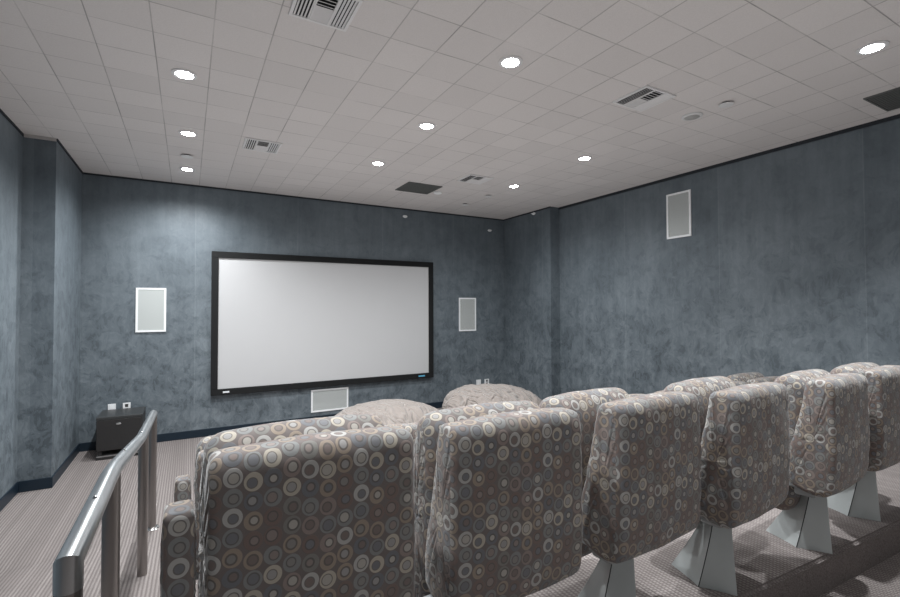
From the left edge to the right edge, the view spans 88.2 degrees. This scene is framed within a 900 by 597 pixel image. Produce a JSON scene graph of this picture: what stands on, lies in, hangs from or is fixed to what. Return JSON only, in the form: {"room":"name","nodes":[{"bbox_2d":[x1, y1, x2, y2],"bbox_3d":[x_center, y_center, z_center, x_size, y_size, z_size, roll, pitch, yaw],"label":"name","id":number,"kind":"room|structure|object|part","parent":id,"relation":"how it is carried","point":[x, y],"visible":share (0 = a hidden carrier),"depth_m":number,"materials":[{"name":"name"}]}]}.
{"room":"auditorium","nodes":[
{"label":"auditorium","id":0,"kind":"room"},
{"bbox_2d":[0,113,22,498],"bbox_3d":[-2.245,0.146,0.975,0.150,3.635,10.510,1,-1,-29],"label":"wall","id":1,"kind":"structure","parent":0,"point":[11,140],"depth_m":4.19,"materials":[{"name":"blue paint"}]},
{"bbox_2d":[0,482,17,511],"bbox_3d":[-3.690,1.775,3.675,0.012,0.105,1.700,1,-1,-29],"label":"baseboard","id":2,"kind":"structure","parent":1,"relation":"attached to","point":[11,493],"depth_m":4.17,"materials":[{"name":"blue plastic"}]},
{"bbox_2d":[0,109,23,135],"bbox_3d":[-1.859,-1.673,0.483,0.010,0.022,9.200,1,-1,-29],"label":"trim","id":3,"kind":"structure","parent":1,"relation":"attached to","point":[1,111],"depth_m":4.17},
{"bbox_2d":[17,136,81,481],"bbox_3d":[-4.338,0.143,5.083,0.262,3.455,1.320,1,-1,-29],"label":"wall","id":4,"kind":"structure","parent":0,"point":[51,218],"depth_m":4.56,"materials":[{"name":"blue paint"}]},
{"bbox_2d":[18,477,50,492],"bbox_3d":[-3.995,1.794,4.472,0.240,0.105,0.012,1,-1,-29],"label":"baseboard","id":5,"kind":"structure","parent":4,"relation":"attached to","point":[42,483],"depth_m":4.47,"materials":[{"name":"blue plastic"}]},
{"bbox_2d":[24,134,55,140],"bbox_3d":[-4.007,-1.573,4.545,0.242,0.030,0.012,1,-1,-29],"label":"trim","id":6,"kind":"structure","parent":4,"relation":"attached to","point":[25,135],"depth_m":4.54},
{"bbox_2d":[51,443,79,487],"bbox_3d":[-4.205,1.808,5.099,0.012,0.105,1.310,1,-1,-29],"label":"baseboard","id":7,"kind":"structure","parent":4,"relation":"attached to","point":[74,453],"depth_m":4.97,"materials":[{"name":"blue plastic"}]},
{"bbox_2d":[56,139,82,173],"bbox_3d":[-4.220,-1.563,5.178,0.010,0.022,1.300,1,-1,-29],"label":"trim","id":8,"kind":"structure","parent":4,"relation":"attached to","point":[57,140],"depth_m":5.07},
{"bbox_2d":[195,580,197,596],"bbox_3d":[0.888,1.772,3.882,5.510,0.089,1.540,1,-1,-29],"label":"floor","id":9,"kind":"structure","parent":0,"point":[196,594],"depth_m":2.73,"materials":[{"name":"carpet"}]},
{"bbox_2d":[174,435,213,579],"bbox_3d":[-1.091,1.216,2.505,0.674,0.976,0.445,0,-1,-28],"label":"seat","id":10,"kind":"object","parent":9,"relation":"on","point":[182,491],"visible":0.21,"depth_m":2.22,"materials":[{"name":"fabric"}]},
{"bbox_3d":[-1.283,1.105,2.228,0.073,0.498,0.113,0,-1,-28],"label":"armrest","id":11,"kind":"part","parent":10,"relation":"part of","materials":[{"name":"fabric"}]},
{"bbox_3d":[-1.021,1.047,2.429,0.552,0.608,0.234,0,-1,-28],"label":"backrest","id":12,"kind":"part","parent":10,"relation":"part of","materials":[{"name":"fabric"}]},
{"bbox_2d":[193,435,213,514],"bbox_3d":[-1.114,1.115,2.602,0.567,0.770,0.253,0,-1,-28],"label":"seat back","id":13,"kind":"object","parent":10,"relation":"on","point":[201,444],"depth_m":2.44,"materials":[{"name":"fabric"}]},
{"bbox_2d":[384,423,417,441],"bbox_3d":[-0.596,1.235,3.045,0.571,0.959,0.935,0,-1,-28],"label":"seat","id":14,"kind":"object","parent":9,"relation":"on","point":[411,427],"visible":0.02,"depth_m":2.75,"materials":[{"name":"fabric"}]},
{"bbox_2d":[628,394,644,396],"bbox_3d":[1.175,1.250,3.986,0.572,0.959,0.935,0,-1,-28],"label":"seat","id":15,"kind":"object","parent":9,"relation":"on","point":[630,395],"visible":0.02,"depth_m":3.70,"materials":[{"name":"fabric"}]},
{"bbox_2d":[733,381,746,385],"bbox_3d":[2.358,1.259,4.614,0.572,0.959,0.937,0,-1,-28],"label":"seat","id":16,"kind":"object","parent":9,"relation":"on","point":[737,383],"visible":0.02,"depth_m":4.31,"materials":[{"name":"fabric"}]},
{"bbox_2d":[727,372,778,383],"bbox_3d":[3.062,1.251,4.710,0.565,0.975,0.442,0,-1,-28],"label":"seat","id":17,"kind":"object","parent":9,"relation":"on","point":[751,377],"visible":0.09,"depth_m":4.64,"materials":[{"name":"fabric"}]},
{"bbox_2d":[727,372,763,381],"bbox_3d":[3.017,1.151,4.795,0.564,0.770,0.252,0,-1,-28],"label":"seat cushion","id":18,"kind":"object","parent":17,"relation":"on","point":[744,377],"depth_m":4.69,"materials":[{"name":"fabric"}]},
{"bbox_3d":[3.110,1.081,4.622,0.548,0.609,0.234,0,-1,-28],"label":"backrest","id":19,"kind":"part","parent":17,"relation":"part of","materials":[{"name":"fabric"}]},
{"bbox_2d":[0,408,441,570],"bbox_3d":[-0.444,1.944,4.877,7.250,0.200,5.810,1,-1,-29],"label":"floor","id":20,"kind":"structure","parent":0,"point":[35,525],"depth_m":4.12,"materials":[{"name":"carpet"}]},
{"bbox_2d":[96,407,145,460],"bbox_3d":[-3.991,1.627,5.654,0.448,0.490,0.488,1,-1,-29],"label":"subwoofer","id":21,"kind":"object","parent":20,"relation":"on","point":[115,428],"visible":0.77,"depth_m":5.45,"materials":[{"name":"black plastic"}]},
{"bbox_3d":[-3.992,1.855,5.651,0.444,0.034,0.480,1,-1,-29],"label":"plate","id":22,"kind":"part","parent":21,"relation":"part of","materials":[{"name":"black plastic"}]},
{"bbox_3d":[-3.993,1.399,5.661,0.448,0.035,0.484,1,-1,-29],"label":"panel","id":23,"kind":"part","parent":21,"relation":"part of","materials":[{"name":"black wood"}]},
{"bbox_2d":[335,399,437,424],"bbox_3d":[-0.796,1.583,5.799,1.595,0.563,1.271,1,-1,-29],"label":"beanbag","id":24,"kind":"object","parent":20,"relation":"on","point":[389,411],"visible":0.32,"depth_m":5.59,"materials":[{"name":"beige fabric"}]},
{"bbox_2d":[442,383,541,408],"bbox_3d":[0.667,1.540,6.526,1.667,0.672,1.313,1,-1,-29],"label":"beanbag","id":25,"kind":"object","parent":20,"relation":"on","point":[471,394],"visible":0.38,"depth_m":6.20,"materials":[{"name":"beige fabric"}]},
{"bbox_2d":[79,174,504,442],"bbox_3d":[-1.816,0.284,7.335,7.250,3.635,0.150,1,-1,-29],"label":"wall","id":26,"kind":"structure","parent":0,"point":[136,233],"depth_m":6.40,"materials":[{"name":"blue paint"}]},
{"bbox_2d":[108,404,115,409],"bbox_3d":[-4.253,1.387,5.842,0.082,0.120,0.010,1,-1,-29],"label":"outlet plate","id":27,"kind":"object","parent":26,"relation":"attached to","point":[110,406],"visible":0.56,"depth_m":5.84,"materials":[{"name":"white plastic"}]},
{"bbox_2d":[123,402,130,407],"bbox_3d":[-4.119,1.388,5.918,0.082,0.120,0.010,1,-1,-29],"label":"outlet plate","id":28,"kind":"object","parent":26,"relation":"attached to","point":[125,405],"visible":0.56,"depth_m":5.92,"materials":[{"name":"white plastic"}]},
{"bbox_2d":[135,288,165,331],"bbox_3d":[-3.905,0.151,6.065,0.331,0.568,0.014,1,-1,-29],"label":"wall speaker","id":29,"kind":"object","parent":26,"relation":"attached to","point":[150,302],"visible":1,"depth_m":6.06,"materials":[{"name":"white plastic"}]},
{"bbox_2d":[80,401,443,451],"bbox_3d":[-1.746,1.847,7.245,6.404,0.105,0.012,1,-1,-29],"label":"baseboard","id":30,"kind":"structure","parent":26,"relation":"attached to","point":[88,446],"depth_m":6.31,"materials":[{"name":"blue plastic"}]},
{"bbox_2d":[83,172,503,220],"bbox_3d":[-1.757,-1.524,7.319,6.404,0.022,0.010,1,-1,-29],"label":"trim","id":31,"kind":"structure","parent":26,"relation":"attached to","point":[83,172],"depth_m":6.82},
{"bbox_2d":[210,251,433,395],"bbox_3d":[-1.790,0.354,7.218,3.420,1.984,0.078,1,-1,-29],"label":"projection screen","id":32,"kind":"object","parent":26,"relation":"attached to","point":[279,322],"visible":1,"depth_m":7.07,"materials":[{"name":"white fabric"}]},
{"bbox_2d":[311,387,347,412],"bbox_3d":[-1.860,1.562,7.186,0.558,0.342,0.014,1,-1,-29],"label":"wall speaker","id":33,"kind":"object","parent":26,"relation":"attached to","point":[330,399],"visible":0.91,"depth_m":7.18,"materials":[{"name":"white plastic"}]},
{"bbox_2d":[459,298,475,330],"bbox_3d":[0.316,0.292,8.444,0.344,0.587,0.014,1,-1,-29],"label":"wall speaker","id":34,"kind":"object","parent":26,"relation":"attached to","point":[467,306],"visible":1,"depth_m":8.44,"materials":[{"name":"white plastic"}]},
{"bbox_2d":[0,0,899,219],"bbox_3d":[0.797,-1.718,2.736,7.250,0.150,10.910,1,-1,-29],"label":"ceiling","id":35,"kind":"structure","parent":0,"point":[95,77],"depth_m":3.54,"materials":[{"name":"tile"}]},
{"bbox_2d":[171,68,196,79],"bbox_3d":[-1.918,-1.613,3.354,0.164,0.016,0.164,1,-1,-29],"label":"recessed light","id":36,"kind":"object","parent":35,"relation":"in","point":[184,74],"visible":1,"depth_m":3.33,"materials":[{"name":"white glass"}]},
{"bbox_2d":[179,167,194,170],"bbox_3d":[-3.178,-1.559,5.617,0.164,0.016,0.164,1,-1,-29],"label":"recessed light","id":37,"kind":"object","parent":35,"relation":"in","point":[181,168],"visible":1,"depth_m":5.59,"materials":[{"name":"white glass"}]},
{"bbox_2d":[181,154,192,158],"bbox_3d":[-2.898,-1.569,5.121,0.120,0.021,0.120,1,-1,-29],"label":"sprinkler","id":38,"kind":"object","parent":35,"relation":"attached to","point":[183,155],"visible":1,"depth_m":5.10,"materials":[{"name":"white metal"}]},
{"bbox_2d":[178,130,197,136],"bbox_3d":[-2.525,-1.586,4.481,0.164,0.016,0.164,1,-1,-29],"label":"recessed light","id":39,"kind":"object","parent":35,"relation":"in","point":[188,133],"visible":1,"depth_m":4.46,"materials":[{"name":"white glass"}]},
{"bbox_2d":[242,137,281,153],"bbox_3d":[-1.951,-1.581,4.822,0.345,0.015,0.350,1,-1,-29],"label":"ceiling vent","id":40,"kind":"object","parent":35,"relation":"in","point":[253,144],"visible":1,"depth_m":4.81,"materials":[{"name":"grey metal"}]},
{"bbox_2d":[288,0,362,31],"bbox_3d":[-0.702,-1.634,2.609,0.335,0.015,0.325,1,-1,-29],"label":"ceiling vent","id":41,"kind":"object","parent":35,"relation":"in","point":[336,14],"visible":1,"depth_m":2.64,"materials":[{"name":"grey metal"}]},
{"bbox_2d":[371,161,384,165],"bbox_3d":[-0.840,-1.571,5.421,0.164,0.016,0.164,1,-1,-29],"label":"recessed light","id":42,"kind":"object","parent":35,"relation":"in","point":[376,163],"visible":1,"depth_m":5.40,"materials":[{"name":"white glass"}]},
{"bbox_2d":[395,182,442,193],"bbox_3d":[-0.443,-1.551,6.540,0.510,0.010,0.480,1,-1,-29],"label":"ceiling vent","id":43,"kind":"object","parent":35,"relation":"in","point":[413,187],"visible":1,"depth_m":6.54,"materials":[{"name":"black metal"}]},
{"bbox_2d":[418,122,435,129],"bbox_3d":[-0.215,-1.597,4.315,0.164,0.016,0.164,1,-1,-29],"label":"recessed light","id":44,"kind":"object","parent":35,"relation":"in","point":[424,125],"visible":1,"depth_m":4.29,"materials":[{"name":"white glass"}]},
{"bbox_2d":[457,174,493,184],"bbox_3d":[0.329,-1.561,6.097,0.360,0.015,0.330,1,-1,-29],"label":"ceiling vent","id":45,"kind":"object","parent":35,"relation":"in","point":[471,178],"visible":1,"depth_m":6.08,"materials":[{"name":"grey metal"}]},
{"bbox_2d":[499,55,522,68],"bbox_3d":[0.418,-1.624,3.203,0.164,0.016,0.164,1,-1,-29],"label":"recessed light","id":46,"kind":"object","parent":35,"relation":"in","point":[507,62],"visible":1,"depth_m":3.19,"materials":[{"name":"white glass"}]},
{"bbox_2d":[508,184,519,187],"bbox_3d":[0.886,-1.554,6.452,0.164,0.016,0.164,1,-1,-29],"label":"recessed light","id":47,"kind":"object","parent":35,"relation":"in","point":[513,185],"visible":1,"depth_m":6.42,"materials":[{"name":"white"}]},
{"bbox_2d":[577,156,591,160],"bbox_3d":[1.524,-1.582,5.262,0.164,0.016,0.164,1,-1,-29],"label":"recessed light","id":48,"kind":"object","parent":35,"relation":"in","point":[582,158],"visible":1,"depth_m":5.24,"materials":[{"name":"white glass"}]},
{"bbox_2d":[612,85,675,111],"bbox_3d":[1.572,-1.616,3.768,0.355,0.015,0.330,1,-1,-29],"label":"ceiling vent","id":49,"kind":"object","parent":35,"relation":"in","point":[646,97],"visible":1,"depth_m":3.75,"materials":[{"name":"grey metal"}]},
{"bbox_2d":[681,112,702,120],"bbox_3d":[2.145,-1.607,4.117,0.170,0.020,0.170,1,-1,-29],"label":"recessed light","id":50,"kind":"object","parent":35,"relation":"in","point":[692,116],"visible":1,"depth_m":4.09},
{"bbox_2d":[718,101,733,107],"bbox_3d":[2.292,-1.613,3.858,0.110,0.021,0.110,1,-1,-29],"label":"sprinkler","id":51,"kind":"object","parent":35,"relation":"attached to","point":[726,104],"visible":1,"depth_m":3.84,"materials":[{"name":"white metal"}]},
{"bbox_2d":[856,40,888,54],"bbox_3d":[2.761,-1.635,3.039,0.164,0.016,0.164,1,-1,-29],"label":"recessed light","id":52,"kind":"object","parent":35,"relation":"in","point":[875,46],"visible":1,"depth_m":3.02,"materials":[{"name":"white glass"}]},
{"bbox_2d":[863,87,899,111],"bbox_3d":[3.686,-1.627,3.689,0.480,0.010,0.475,1,-1,-29],"label":"ceiling vent","id":53,"kind":"object","parent":35,"relation":"in","point":[889,100],"visible":1,"depth_m":3.79,"materials":[{"name":"black metal"}]},
{"bbox_2d":[0,538,899,596],"bbox_3d":[1.548,1.732,1.349,7.250,0.455,7.500,1,-1,-29],"label":"floor","id":54,"kind":"structure","parent":0,"point":[33,580],"depth_m":2.79,"materials":[{"name":"carpet"}]},
{"bbox_2d":[52,410,159,596],"bbox_3d":[-1.626,1.201,2.386,0.104,1.192,3.111,1,-1,-29],"label":"handrail","id":55,"kind":"object","parent":54,"relation":"on","point":[103,502],"visible":1,"depth_m":1.65,"materials":[{"name":"metal"}]},
{"bbox_3d":[-0.876,1.072,1.058,0.054,0.868,0.054,1,-1,-29],"label":"post","id":56,"kind":"part","parent":55,"relation":"part of","materials":[{"name":"metal"}]},
{"bbox_3d":[-1.218,1.075,1.665,0.055,0.890,0.055,1,-1,-29],"label":"post","id":57,"kind":"part","parent":55,"relation":"part of","materials":[{"name":"metal"}]},
{"bbox_3d":[-1.915,1.282,2.897,0.055,0.873,0.055,1,-1,-29],"label":"post","id":58,"kind":"part","parent":55,"relation":"part of","materials":[{"name":"metal"}]},
{"bbox_3d":[-2.364,1.374,3.692,0.055,0.899,0.055,1,-1,-29],"label":"post","id":59,"kind":"part","parent":55,"relation":"part of","materials":[{"name":"metal"}]},
{"bbox_2d":[504,207,560,399],"bbox_3d":[1.443,0.195,8.344,0.204,3.455,1.320,1,-1,-29],"label":"wall","id":60,"kind":"structure","parent":0,"point":[531,242],"depth_m":8.12,"materials":[{"name":"blue paint"}]},
{"bbox_2d":[504,206,550,220],"bbox_3d":[1.351,-1.512,8.316,0.010,0.022,1.310,1,-1,-29],"label":"trim","id":61,"kind":"structure","parent":60,"relation":"attached to","point":[549,206],"depth_m":8.23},
{"bbox_2d":[525,462,899,596],"bbox_3d":[1.522,1.573,2.761,5.510,0.434,1.224,1,-1,-29],"label":"floor","id":62,"kind":"structure","parent":0,"point":[766,565],"depth_m":2.44,"materials":[{"name":"carpet"}]},
{"bbox_2d":[160,414,414,596],"bbox_3d":[-0.450,0.852,1.365,0.672,0.960,0.441,1,-1,-29],"label":"seat","id":63,"kind":"object","parent":62,"relation":"on","point":[322,506],"visible":1,"depth_m":1.18,"materials":[{"name":"fabric"}]},
{"bbox_3d":[-0.635,0.732,1.085,0.073,0.498,0.113,1,-1,-29],"label":"armrest","id":64,"kind":"part","parent":63,"relation":"part of","materials":[{"name":"fabric"}]},
{"bbox_2d":[414,400,582,596],"bbox_3d":[0.136,0.862,1.683,0.623,0.951,0.464,1,-1,-29],"label":"seat","id":65,"kind":"object","parent":62,"relation":"on","point":[498,485],"visible":0.98,"depth_m":1.48,"materials":[{"name":"fabric"}]},
{"bbox_2d":[539,387,701,596],"bbox_3d":[0.701,0.869,2.041,0.571,0.949,0.568,1,-1,-32],"label":"seat","id":66,"kind":"object","parent":62,"relation":"on","point":[641,454],"visible":0.78,"depth_m":1.79,"materials":[{"name":"fabric"}]},
{"bbox_2d":[539,387,629,556],"bbox_3d":[0.617,0.812,2.172,0.565,0.771,0.252,1,-1,-32],"label":"seat cushion","id":67,"kind":"object","parent":66,"relation":"on","point":[586,403],"depth_m":2.04,"materials":[{"name":"fabric"}]},
{"bbox_3d":[0.786,0.695,1.906,0.549,0.609,0.235,1,-1,-32],"label":"backrest","id":68,"kind":"part","parent":66,"relation":"part of","materials":[{"name":"fabric"}]},
{"bbox_2d":[663,376,790,595],"bbox_3d":[1.333,0.877,2.319,0.611,0.939,0.499,1,-2,-33],"label":"seat","id":69,"kind":"object","parent":62,"relation":"on","point":[745,433],"visible":0.72,"depth_m":2.08,"materials":[{"name":"fabric"}]},
{"bbox_2d":[663,376,735,523],"bbox_3d":[1.284,0.800,2.432,0.566,0.772,0.252,1,-2,-33],"label":"seat cushion","id":70,"kind":"object","parent":69,"relation":"on","point":[703,387],"depth_m":2.30,"materials":[{"name":"fabric"}]},
{"bbox_3d":[1.379,0.709,2.199,0.552,0.609,0.234,1,-2,-33],"label":"backrest","id":71,"kind":"part","parent":69,"relation":"part of","materials":[{"name":"fabric"}]},
{"bbox_2d":[766,369,869,553],"bbox_3d":[2.047,0.881,2.620,0.642,0.940,0.412,1,-2,-33],"label":"seat","id":72,"kind":"object","parent":62,"relation":"on","point":[829,429],"visible":0.88,"depth_m":2.42,"materials":[{"name":"fabric"}]},
{"bbox_2d":[774,369,830,509],"bbox_3d":[2.035,0.803,2.709,0.564,0.770,0.252,1,-2,-33],"label":"seat cushion","id":73,"kind":"object","parent":72,"relation":"on","point":[795,382],"depth_m":2.52,"materials":[{"name":"fabric"}]},
{"bbox_3d":[2.057,0.714,2.524,0.548,0.609,0.234,1,-2,-33],"label":"backrest","id":74,"kind":"part","parent":72,"relation":"part of","materials":[{"name":"fabric"}]},
{"bbox_2d":[827,362,899,521],"bbox_3d":[2.659,0.889,2.989,0.682,0.937,0.407,1,-1,-31],"label":"seat","id":75,"kind":"object","parent":62,"relation":"on","point":[860,500],"visible":0.46,"depth_m":2.75,"materials":[{"name":"fabric"}]},
{"bbox_2d":[830,362,878,373],"bbox_3d":[2.668,0.811,3.084,0.567,0.770,0.253,1,-1,-31],"label":"seat cushion","id":76,"kind":"object","parent":75,"relation":"on","point":[859,366],"depth_m":2.96,"materials":[{"name":"fabric"}]},
{"bbox_3d":[2.648,0.722,2.889,0.552,0.608,0.234,1,-1,-31],"label":"backrest","id":77,"kind":"part","parent":75,"relation":"part of","materials":[{"name":"fabric"}]},
{"bbox_2d":[559,118,899,393],"bbox_3d":[3.851,0.202,4.414,0.150,3.635,10.510,1,-1,-29],"label":"wall","id":78,"kind":"structure","parent":0,"point":[790,261],"depth_m":5.22,"materials":[{"name":"blue paint"}]},
{"bbox_2d":[666,189,691,238],"bbox_3d":[2.918,-1.065,5.922,0.014,0.581,0.344,1,-1,-29],"label":"wall speaker","id":79,"kind":"object","parent":78,"relation":"attached to","point":[678,205],"visible":1,"depth_m":5.91,"materials":[{"name":"white plastic"}]},
{"bbox_2d":[558,114,899,209],"bbox_3d":[4.097,-1.612,3.844,0.012,0.035,9.200,1,-1,-29],"label":"trim","id":80,"kind":"structure","parent":78,"relation":"attached to","point":[897,116],"depth_m":5.12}
]}

